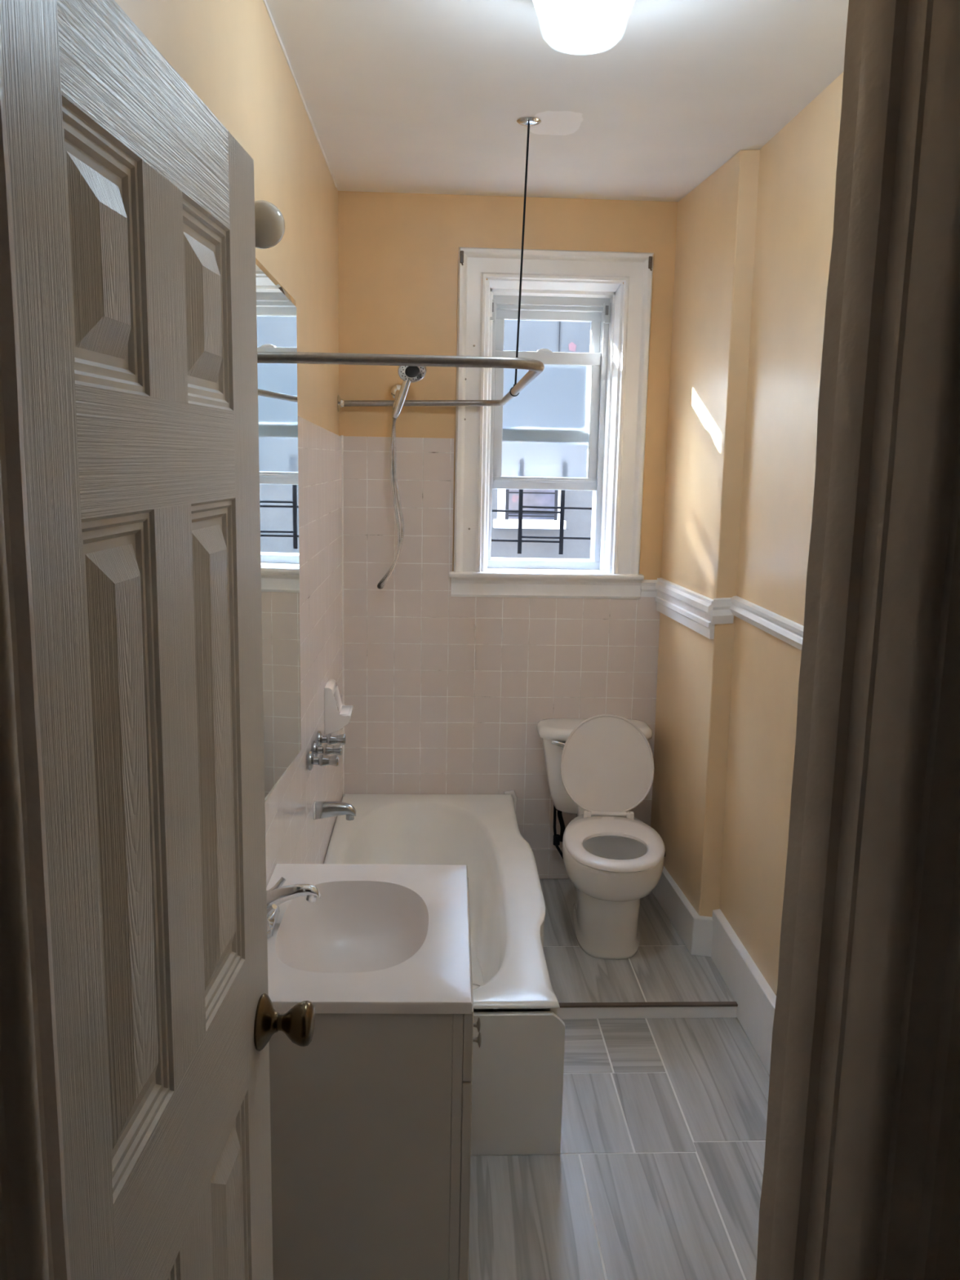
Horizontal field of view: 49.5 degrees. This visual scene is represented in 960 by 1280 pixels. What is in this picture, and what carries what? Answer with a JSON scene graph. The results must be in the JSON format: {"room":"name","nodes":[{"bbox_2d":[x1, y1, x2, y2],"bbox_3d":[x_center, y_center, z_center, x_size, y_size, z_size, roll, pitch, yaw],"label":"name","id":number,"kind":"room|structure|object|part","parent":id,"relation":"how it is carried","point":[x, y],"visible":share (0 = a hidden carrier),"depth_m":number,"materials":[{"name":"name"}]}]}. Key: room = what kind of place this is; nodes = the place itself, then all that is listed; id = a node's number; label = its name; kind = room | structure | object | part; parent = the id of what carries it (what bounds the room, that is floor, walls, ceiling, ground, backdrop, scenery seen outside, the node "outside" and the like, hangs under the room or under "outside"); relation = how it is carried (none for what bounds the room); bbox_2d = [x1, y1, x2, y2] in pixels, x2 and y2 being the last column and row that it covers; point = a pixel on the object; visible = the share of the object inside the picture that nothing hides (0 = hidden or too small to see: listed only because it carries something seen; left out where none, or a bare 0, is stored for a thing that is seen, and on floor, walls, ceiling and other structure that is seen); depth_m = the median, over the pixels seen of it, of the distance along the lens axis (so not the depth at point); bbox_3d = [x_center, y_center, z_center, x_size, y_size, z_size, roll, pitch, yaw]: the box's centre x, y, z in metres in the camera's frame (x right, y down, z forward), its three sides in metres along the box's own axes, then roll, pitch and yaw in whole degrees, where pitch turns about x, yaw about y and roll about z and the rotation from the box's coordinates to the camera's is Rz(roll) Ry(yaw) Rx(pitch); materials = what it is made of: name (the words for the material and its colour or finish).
{"room":"bathroom","nodes":[
{"label":"bathroom","id":0,"kind":"room"},
{"bbox_2d":[114,0,338,435],"bbox_3d":[-0.554,0.021,2.315,0.120,2.865,4.004,1,10,-2],"label":"wall","id":1,"kind":"structure","parent":0,"point":[229,53],"depth_m":2.47,"materials":[{"name":"beige paint"}]},
{"bbox_2d":[254,200,284,248],"bbox_3d":[-0.384,-0.640,1.515,0.146,0.109,0.480,1,10,-3],"label":"vanity light","id":2,"kind":"object","parent":1,"relation":"attached to","point":[269,222],"visible":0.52,"depth_m":1.68,"materials":[{"name":"white glass"}]},
{"bbox_2d":[255,257,301,800],"bbox_3d":[-0.423,-0.194,1.938,0.113,0.976,0.480,1,10,-3],"label":"mirror","id":3,"kind":"object","parent":1,"relation":"attached to","point":[276,308],"visible":0.33,"depth_m":1.98,"materials":[{"name":"silver mirror"}]},
{"bbox_2d":[262,0,337,187],"bbox_3d":[-0.472,-1.401,2.272,0.010,0.011,3.200,1,10,-2],"label":"trim","id":4,"kind":"structure","parent":1,"relation":"attached to","point":[264,1],"depth_m":2.83,"materials":[{"name":"white paint"}]},
{"bbox_2d":[265,416,342,887],"bbox_3d":[-0.506,0.359,2.672,0.012,1.959,3.182,1,10,-2],"label":"wall tiles","id":5,"kind":"structure","parent":1,"relation":"attached to","point":[293,835],"depth_m":3.27,"materials":[{"name":"beige tile"}]},
{"bbox_2d":[307,751,338,770],"bbox_3d":[-0.470,0.363,3.131,0.090,0.058,0.058,1,10,-3],"label":"tap","id":6,"kind":"object","parent":5,"relation":"attached to","point":[322,760],"visible":1,"depth_m":3.12,"materials":[{"name":"silver metal"}]},
{"bbox_3d":[-0.455,0.363,3.133,0.060,0.036,0.036,1,10,-3],"label":"handle","id":7,"kind":"part","parent":6,"relation":"part of","materials":[{"name":"silver metal"}]},
{"bbox_2d":[311,740,342,756],"bbox_3d":[-0.475,0.343,3.247,0.090,0.058,0.058,1,10,-3],"label":"tap","id":8,"kind":"object","parent":5,"relation":"attached to","point":[326,749],"visible":0.91,"depth_m":3.23,"materials":[{"name":"silver metal"}]},
{"bbox_3d":[-0.460,0.343,3.249,0.060,0.036,0.036,1,10,-3],"label":"handle","id":9,"kind":"part","parent":8,"relation":"part of","materials":[{"name":"silver metal"}]},
{"bbox_2d":[316,730,346,746],"bbox_3d":[-0.480,0.322,3.367,0.090,0.058,0.058,1,10,-3],"label":"tap","id":10,"kind":"object","parent":5,"relation":"attached to","point":[331,739],"visible":0.88,"depth_m":3.35,"materials":[{"name":"silver metal"}]},
{"bbox_3d":[-0.465,0.322,3.369,0.060,0.036,0.036,1,10,-3],"label":"handle","id":11,"kind":"part","parent":10,"relation":"part of","materials":[{"name":"silver metal"}]},
{"bbox_2d":[313,800,355,820],"bbox_3d":[-0.462,0.545,3.326,0.132,0.060,0.060,1,10,-3],"label":"spout","id":12,"kind":"object","parent":5,"relation":"attached to","point":[324,809],"visible":1,"depth_m":3.31,"materials":[{"name":"silver metal"}]},
{"bbox_2d":[324,678,353,734],"bbox_3d":[-0.493,0.233,3.651,0.090,0.169,0.150,1,10,-3],"label":"soap dish","id":13,"kind":"object","parent":5,"relation":"attached to","point":[337,715],"visible":1,"depth_m":3.58,"materials":[{"name":"ceramic"}]},
{"bbox_2d":[339,705,351,715],"bbox_3d":[-0.472,0.247,3.654,0.032,0.005,0.126,1,10,-3],"label":"tray","id":14,"kind":"object","parent":13,"relation":"on","point":[344,709],"depth_m":3.65,"materials":[{"name":"ceramic"}]},
{"bbox_2d":[340,435,344,795],"bbox_3d":[-0.555,-0.071,4.199,0.012,1.480,0.012,1,10,-3],"label":"trim","id":15,"kind":"structure","parent":1,"relation":"attached to","point":[341,436],"depth_m":4.17,"materials":[{"name":"ceramic"}]},
{"bbox_2d":[337,191,678,579],"bbox_3d":[0.155,-0.323,4.364,1.750,2.865,0.318,1,10,-3],"label":"wall","id":16,"kind":"structure","parent":0,"point":[397,252],"depth_m":4.00,"materials":[{"name":"beige paint"}]},
{"bbox_2d":[377,365,426,589],"bbox_3d":[-0.313,-0.625,3.985,0.141,0.873,0.283,-3,11,-23],"label":"shower","id":17,"kind":"object","parent":16,"relation":"attached to","point":[408,374],"visible":0.98,"depth_m":3.98,"materials":[{"name":"silver metal"}]},
{"bbox_3d":[-0.289,-0.913,3.895,0.100,0.164,0.036,10,13,41],"label":"handle","id":18,"kind":"part","parent":17,"relation":"part of","materials":[{"name":"silver metal"}]},
{"bbox_3d":[-0.248,-0.987,3.828,0.054,0.042,0.038,1,10,-3],"label":"spray plate","id":19,"kind":"part","parent":17,"relation":"part of","materials":[{"name":"black rubber"}]},
{"bbox_2d":[343,435,660,848],"bbox_3d":[0.085,0.133,4.273,1.330,1.877,0.011,1,10,-3],"label":"wall tiles","id":20,"kind":"structure","parent":16,"relation":"attached to","point":[447,695],"depth_m":4.26,"materials":[{"name":"beige tile"}]},
{"bbox_2d":[491,488,591,554],"bbox_3d":[0.261,-0.565,4.437,0.512,0.398,0.012,1,10,-3],"label":"guard","id":21,"kind":"object","parent":16,"relation":"attached to","point":[520,511],"visible":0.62,"depth_m":4.44,"materials":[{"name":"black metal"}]},
{"bbox_2d":[531,848,569,879],"bbox_3d":[0.427,0.949,4.420,0.605,0.135,0.016,1,10,-3],"label":"baseboard","id":22,"kind":"structure","parent":16,"relation":"attached to","point":[549,863],"depth_m":4.41,"materials":[{"name":"tile"}]},
{"bbox_2d":[448,247,653,599],"bbox_3d":[0.273,-0.850,4.210,0.786,1.342,0.290,1,10,-3],"label":"window","id":23,"kind":"structure","parent":16,"relation":"in","point":[580,424],"depth_m":4.17,"materials":[{"name":"white paint"}]},
{"bbox_2d":[459,250,463,265],"bbox_3d":[-0.069,-1.447,3.945,0.014,0.055,0.019,1,10,-3],"label":"curtain bracket","id":24,"kind":"object","parent":23,"relation":"attached to","point":[461,256],"visible":1,"depth_m":3.94,"materials":[{"name":"metal"}]},
{"bbox_2d":[489,299,495,320],"bbox_3d":[0.049,-1.305,4.121,0.024,0.080,0.044,1,10,-3],"label":"bracket","id":25,"kind":"object","parent":23,"relation":"attached to","point":[493,317],"visible":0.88,"depth_m":4.11,"materials":[{"name":"white plastic"}]},
{"bbox_3d":[0.270,-0.894,4.261,0.364,0.459,0.003,1,10,-3],"label":"pane","id":26,"kind":"part","parent":23,"relation":"part of","materials":[{"name":"clear glass"}]},
{"bbox_3d":[0.263,-0.275,4.280,0.786,0.024,0.230,1,10,-3],"label":"sill","id":27,"kind":"part","parent":23,"relation":"part of","materials":[{"name":"white paint"}]},
{"bbox_3d":[0.270,-0.893,4.257,0.433,0.551,0.042,1,10,-3],"label":"sash","id":28,"kind":"part","parent":23,"relation":"part of","materials":[{"name":"white plastic"}]},
{"bbox_3d":[0.273,-0.848,4.295,0.516,1.103,0.123,1,10,-3],"label":"frame","id":29,"kind":"part","parent":23,"relation":"part of","materials":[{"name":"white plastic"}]},
{"bbox_3d":[0.271,-1.078,4.267,0.431,0.528,0.034,1,10,-3],"label":"sash","id":30,"kind":"part","parent":23,"relation":"part of","materials":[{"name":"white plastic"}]},
{"bbox_2d":[602,302,610,323],"bbox_3d":[0.505,-1.300,4.144,0.024,0.080,0.044,1,10,-3],"label":"bracket","id":31,"kind":"object","parent":23,"relation":"attached to","point":[606,306],"visible":1,"depth_m":4.13,"materials":[{"name":"white plastic"}]},
{"bbox_2d":[648,256,652,271],"bbox_3d":[0.652,-1.439,3.982,0.014,0.055,0.019,1,10,-3],"label":"curtain bracket","id":32,"kind":"object","parent":23,"relation":"attached to","point":[650,260],"visible":1,"depth_m":3.98,"materials":[{"name":"metal"}]},
{"bbox_2d":[640,579,657,597],"bbox_3d":[0.699,-0.209,4.239,0.089,0.070,0.020,1,10,-3],"label":"trim","id":33,"kind":"structure","parent":16,"relation":"attached to","point":[647,586],"depth_m":4.23,"materials":[{"name":"white paint"}]},
{"bbox_2d":[266,0,848,201],"bbox_3d":[0.282,-1.413,2.120,1.850,0.100,4.132,1,10,-3],"label":"ceiling","id":34,"kind":"structure","parent":0,"point":[407,96],"depth_m":2.80,"materials":[{"name":"paint"}]},
{"bbox_2d":[297,116,544,412],"bbox_3d":[-0.169,-1.117,3.040,0.692,0.818,1.963,1,10,-3],"label":"shower curtain rod","id":35,"kind":"object","parent":34,"relation":"hanging from","point":[535,367],"visible":0.81,"depth_m":2.17,"materials":[{"name":"metal"}]},
{"bbox_3d":[-0.192,-0.752,3.099,0.661,0.035,1.928,1,10,-3],"label":"rail","id":36,"kind":"part","parent":35,"relation":"part of","materials":[{"name":"metal"}]},
{"bbox_3d":[0.126,-1.149,3.135,0.027,0.759,0.006,1,10,-3],"label":"support rod","id":37,"kind":"part","parent":35,"relation":"part of","materials":[{"name":"black metal"}]},
{"bbox_2d":[531,0,635,55],"bbox_3d":[0.211,-1.288,2.122,0.214,0.150,0.214,1,10,-3],"label":"ceiling lamp","id":38,"kind":"object","parent":34,"relation":"attached to","point":[571,27],"visible":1,"depth_m":2.08,"materials":[{"name":"white glass"}]},
{"bbox_2d":[448,879,769,1279],"bbox_3d":[0.182,1.402,2.508,1.550,0.108,4.032,1,10,-3],"label":"floor","id":39,"kind":"structure","parent":0,"point":[657,1174],"depth_m":2.79,"materials":[{"name":"tile"}]},
{"bbox_2d":[269,877,481,1279],"bbox_3d":[-0.245,1.020,2.297,0.489,0.796,0.640,1,10,-3],"label":"vanity cabinet","id":40,"kind":"object","parent":39,"relation":"on","point":[371,1119],"visible":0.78,"depth_m":1.97,"materials":[{"name":"laminate"}]},
{"bbox_3d":[-0.266,1.072,1.993,0.416,0.796,0.016,1,10,-2],"label":"panel","id":41,"kind":"part","parent":40,"relation":"part of","materials":[{"name":"laminate"}]},
{"bbox_2d":[266,863,472,1013],"bbox_3d":[-0.256,0.678,2.236,0.478,0.150,0.666,1,10,-3],"label":"vanity sink","id":42,"kind":"object","parent":40,"relation":"in","point":[378,939],"visible":0.87,"depth_m":2.33,"materials":[{"name":"ceramic"}]},
{"bbox_2d":[266,876,320,939],"bbox_3d":[-0.410,0.559,2.197,0.146,0.092,0.155,1,10,-3],"label":"sink faucet","id":43,"kind":"object","parent":42,"relation":"on","point":[277,895],"visible":0.55,"depth_m":2.18,"materials":[{"name":"silver metal"}]},
{"bbox_3d":[-0.446,0.566,2.142,0.061,0.063,0.048,1,10,-3],"label":"lever handle","id":44,"kind":"part","parent":43,"relation":"part of","materials":[{"name":"silver metal"}]},
{"bbox_3d":[-0.451,0.548,2.248,0.061,0.063,0.048,1,10,-3],"label":"lever handle","id":45,"kind":"part","parent":43,"relation":"part of","materials":[{"name":"silver metal"}]},
{"bbox_3d":[-0.405,0.556,2.197,0.136,0.086,0.040,1,10,-3],"label":"spout","id":46,"kind":"part","parent":43,"relation":"part of","materials":[{"name":"silver metal"}]},
{"bbox_3d":[-0.033,1.079,2.152,0.018,0.557,0.313,1,10,-2],"label":"door","id":47,"kind":"part","parent":40,"relation":"part of","materials":[{"name":"laminate"}]},
{"bbox_3d":[-0.031,0.703,2.247,0.018,0.142,0.629,1,10,-2],"label":"drawer","id":48,"kind":"part","parent":40,"relation":"part of","materials":[{"name":"laminate"}]},
{"bbox_3d":[-0.012,0.852,2.304,0.027,0.032,0.032,1,10,-3],"label":"knob","id":49,"kind":"part","parent":40,"relation":"part of","materials":[{"name":"metal"}]},
{"bbox_3d":[-0.011,0.862,2.245,0.027,0.032,0.032,1,10,-3],"label":"knob","id":50,"kind":"part","parent":40,"relation":"part of","materials":[{"name":"metal"}]},
{"bbox_2d":[323,789,565,1155],"bbox_3d":[-0.176,0.986,3.534,0.750,0.440,1.722,1,10,-3],"label":"bathtub","id":51,"kind":"object","parent":39,"relation":"on","point":[518,1063],"visible":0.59,"depth_m":3.23,"materials":[{"name":"ceramic"}]},
{"bbox_2d":[323,793,559,1012],"bbox_3d":[-0.176,0.965,3.531,0.750,0.366,1.707,1,10,-3],"label":"basin","id":52,"kind":"object","parent":51,"relation":"in","point":[481,833],"depth_m":3.82,"materials":[{"name":"ceramic"}]},
{"bbox_2d":[472,983,497,1012],"bbox_3d":[-0.041,1.126,3.265,0.200,0.130,0.200,1,10,-3],"label":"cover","id":53,"kind":"object","parent":51,"relation":"in","point":[474,985],"visible":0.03,"depth_m":3.27,"materials":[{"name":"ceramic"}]},
{"bbox_3d":[-0.146,1.153,2.699,0.726,0.398,0.018,1,10,-3],"label":"panel","id":54,"kind":"part","parent":51,"relation":"part of","materials":[{"name":"white ceramic"}]},
{"bbox_2d":[536,714,665,959],"bbox_3d":[0.474,0.708,3.925,0.460,0.783,0.905,1,10,-3],"label":"toilet","id":55,"kind":"object","parent":39,"relation":"on","point":[599,768],"visible":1,"depth_m":3.93,"materials":[{"name":"white ceramic"}]},
{"bbox_3d":[0.320,0.417,4.100,0.078,0.045,0.032,1,10,-3],"label":"flush lever","id":56,"kind":"part","parent":55,"relation":"part of","materials":[{"name":"silver metal"}]},
{"bbox_3d":[0.458,0.542,4.245,0.420,0.330,0.211,1,10,-3],"label":"tank","id":57,"kind":"part","parent":55,"relation":"part of","materials":[{"name":"white ceramic"}]},
{"bbox_3d":[0.463,0.363,4.204,0.460,0.045,0.235,1,10,-3],"label":"tank lid","id":58,"kind":"part","parent":55,"relation":"part of","materials":[{"name":"white ceramic"}]},
{"bbox_3d":[0.492,0.480,4.029,0.362,0.370,0.135,1,10,-3],"label":"lid","id":59,"kind":"part","parent":55,"relation":"part of","materials":[{"name":"plastic"}]},
{"bbox_3d":[0.475,0.916,3.859,0.366,0.394,0.663,1,10,-3],"label":"bowl","id":60,"kind":"part","parent":55,"relation":"part of","materials":[{"name":"white ceramic"}]},
{"bbox_3d":[0.481,0.725,3.729,0.359,0.023,0.513,1,10,-3],"label":"seat","id":61,"kind":"part","parent":55,"relation":"part of","materials":[{"name":"plastic"}]},
{"bbox_2d":[556,1006,737,1018],"bbox_3d":[0.508,1.222,3.418,0.685,0.040,0.006,1,10,-3],"label":"trim","id":62,"kind":"structure","parent":39,"relation":"on","point":[672,1011],"depth_m":3.42,"materials":[{"name":"grey tile"}]},
{"bbox_2d":[558,1001,737,1008],"bbox_3d":[0.508,1.197,3.417,0.685,0.007,0.020,1,10,-3],"label":"trim","id":63,"kind":"structure","parent":39,"relation":"on","point":[661,1004],"depth_m":3.41,"materials":[{"name":"metal"}]},
{"bbox_2d":[650,149,759,916],"bbox_3d":[0.827,-0.246,3.883,0.157,2.785,0.719,1,10,-3],"label":"wall","id":64,"kind":"structure","parent":0,"point":[716,220],"depth_m":3.72,"materials":[{"name":"beige paint"}]},
{"bbox_2d":[655,577,715,639],"bbox_3d":[0.759,-0.129,3.915,0.026,0.134,0.692,0,10,-6],"label":"trim","id":65,"kind":"structure","parent":64,"relation":"attached to","point":[693,610],"depth_m":3.84,"materials":[{"name":"white paint"}]},
{"bbox_2d":[711,597,733,624],"bbox_3d":[0.832,-0.099,3.559,0.071,0.097,0.012,3,10,8],"label":"trim","id":66,"kind":"structure","parent":64,"relation":"attached to","point":[722,613],"depth_m":3.56,"materials":[{"name":"white paint"}]},
{"bbox_2d":[719,71,843,995],"bbox_3d":[0.982,0.007,2.567,0.143,2.865,3.452,1,10,-3],"label":"wall","id":67,"kind":"structure","parent":0,"point":[797,175],"depth_m":3.14,"materials":[{"name":"beige paint"}]},
{"bbox_2d":[652,866,776,1075],"bbox_3d":[0.846,1.233,2.853,0.137,0.227,3.206,1,10,-3],"label":"baseboard","id":68,"kind":"structure","parent":67,"relation":"attached to","point":[755,999],"depth_m":3.52,"materials":[{"name":"white paint"}]},
{"bbox_2d":[729,595,804,650],"bbox_3d":[0.920,0.086,2.384,0.022,0.066,2.372,1,10,-3],"label":"trim","id":69,"kind":"structure","parent":67,"relation":"attached to","point":[790,632],"depth_m":3.16,"materials":[{"name":"white paint"}]},
{"bbox_2d":[934,1048,959,1279],"bbox_3d":[0.196,0.255,0.888,3.950,3.005,0.116,-3,11,-25],"label":"wall","id":70,"kind":"structure","parent":0,"point":[948,1263],"depth_m":1.00,"materials":[{"name":"paint"}]},
{"bbox_2d":[0,9,71,1279],"bbox_3d":[-0.303,0.517,0.684,0.080,2.340,0.167,1,10,-3],"label":"trim","id":71,"kind":"structure","parent":70,"relation":"attached to","point":[34,1238],"depth_m":0.60,"materials":[{"name":"paint"}]},
{"bbox_2d":[0,0,315,1279],"bbox_3d":[-0.284,0.535,1.102,0.106,2.137,0.669,1,10,2],"label":"door","id":72,"kind":"structure","parent":70,"relation":"in","point":[133,203],"depth_m":0.92,"materials":[{"name":"white wood"}]},
{"bbox_3d":[-0.247,0.511,1.389,0.051,0.058,0.058,1,10,-3],"label":"knob","id":73,"kind":"part","parent":72,"relation":"part of","materials":[{"name":"gold metal"}]},
{"bbox_2d":[755,0,959,1279],"bbox_3d":[0.343,0.478,0.979,0.167,2.340,0.080,10,13,41],"label":"trim","id":74,"kind":"structure","parent":70,"relation":"attached to","point":[865,1042],"depth_m":0.89,"materials":[{"name":"paint"}]},
{"label":"outside","id":75,"kind":"structure","parent":0,"visible":0},
{"bbox_3d":[-1.361,1.915,6.632,16.000,0.100,3.520,1,10,-3],"label":"floor","id":76,"kind":"structure","parent":75,"visible":0},
{"bbox_2d":[490,320,592,558],"bbox_3d":[-1.405,-1.033,8.100,16.000,5.200,0.570,1,10,-3],"label":"neighboring building","id":77,"kind":"structure","parent":76,"relation":"on","point":[534,335],"depth_m":7.98,"materials":[{"name":"white paint"}]},
{"bbox_3d":[0.388,-1.109,8.007,0.430,0.390,0.020,1,10,-3],"label":"pane","id":78,"kind":"part","parent":77,"relation":"part of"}
]}

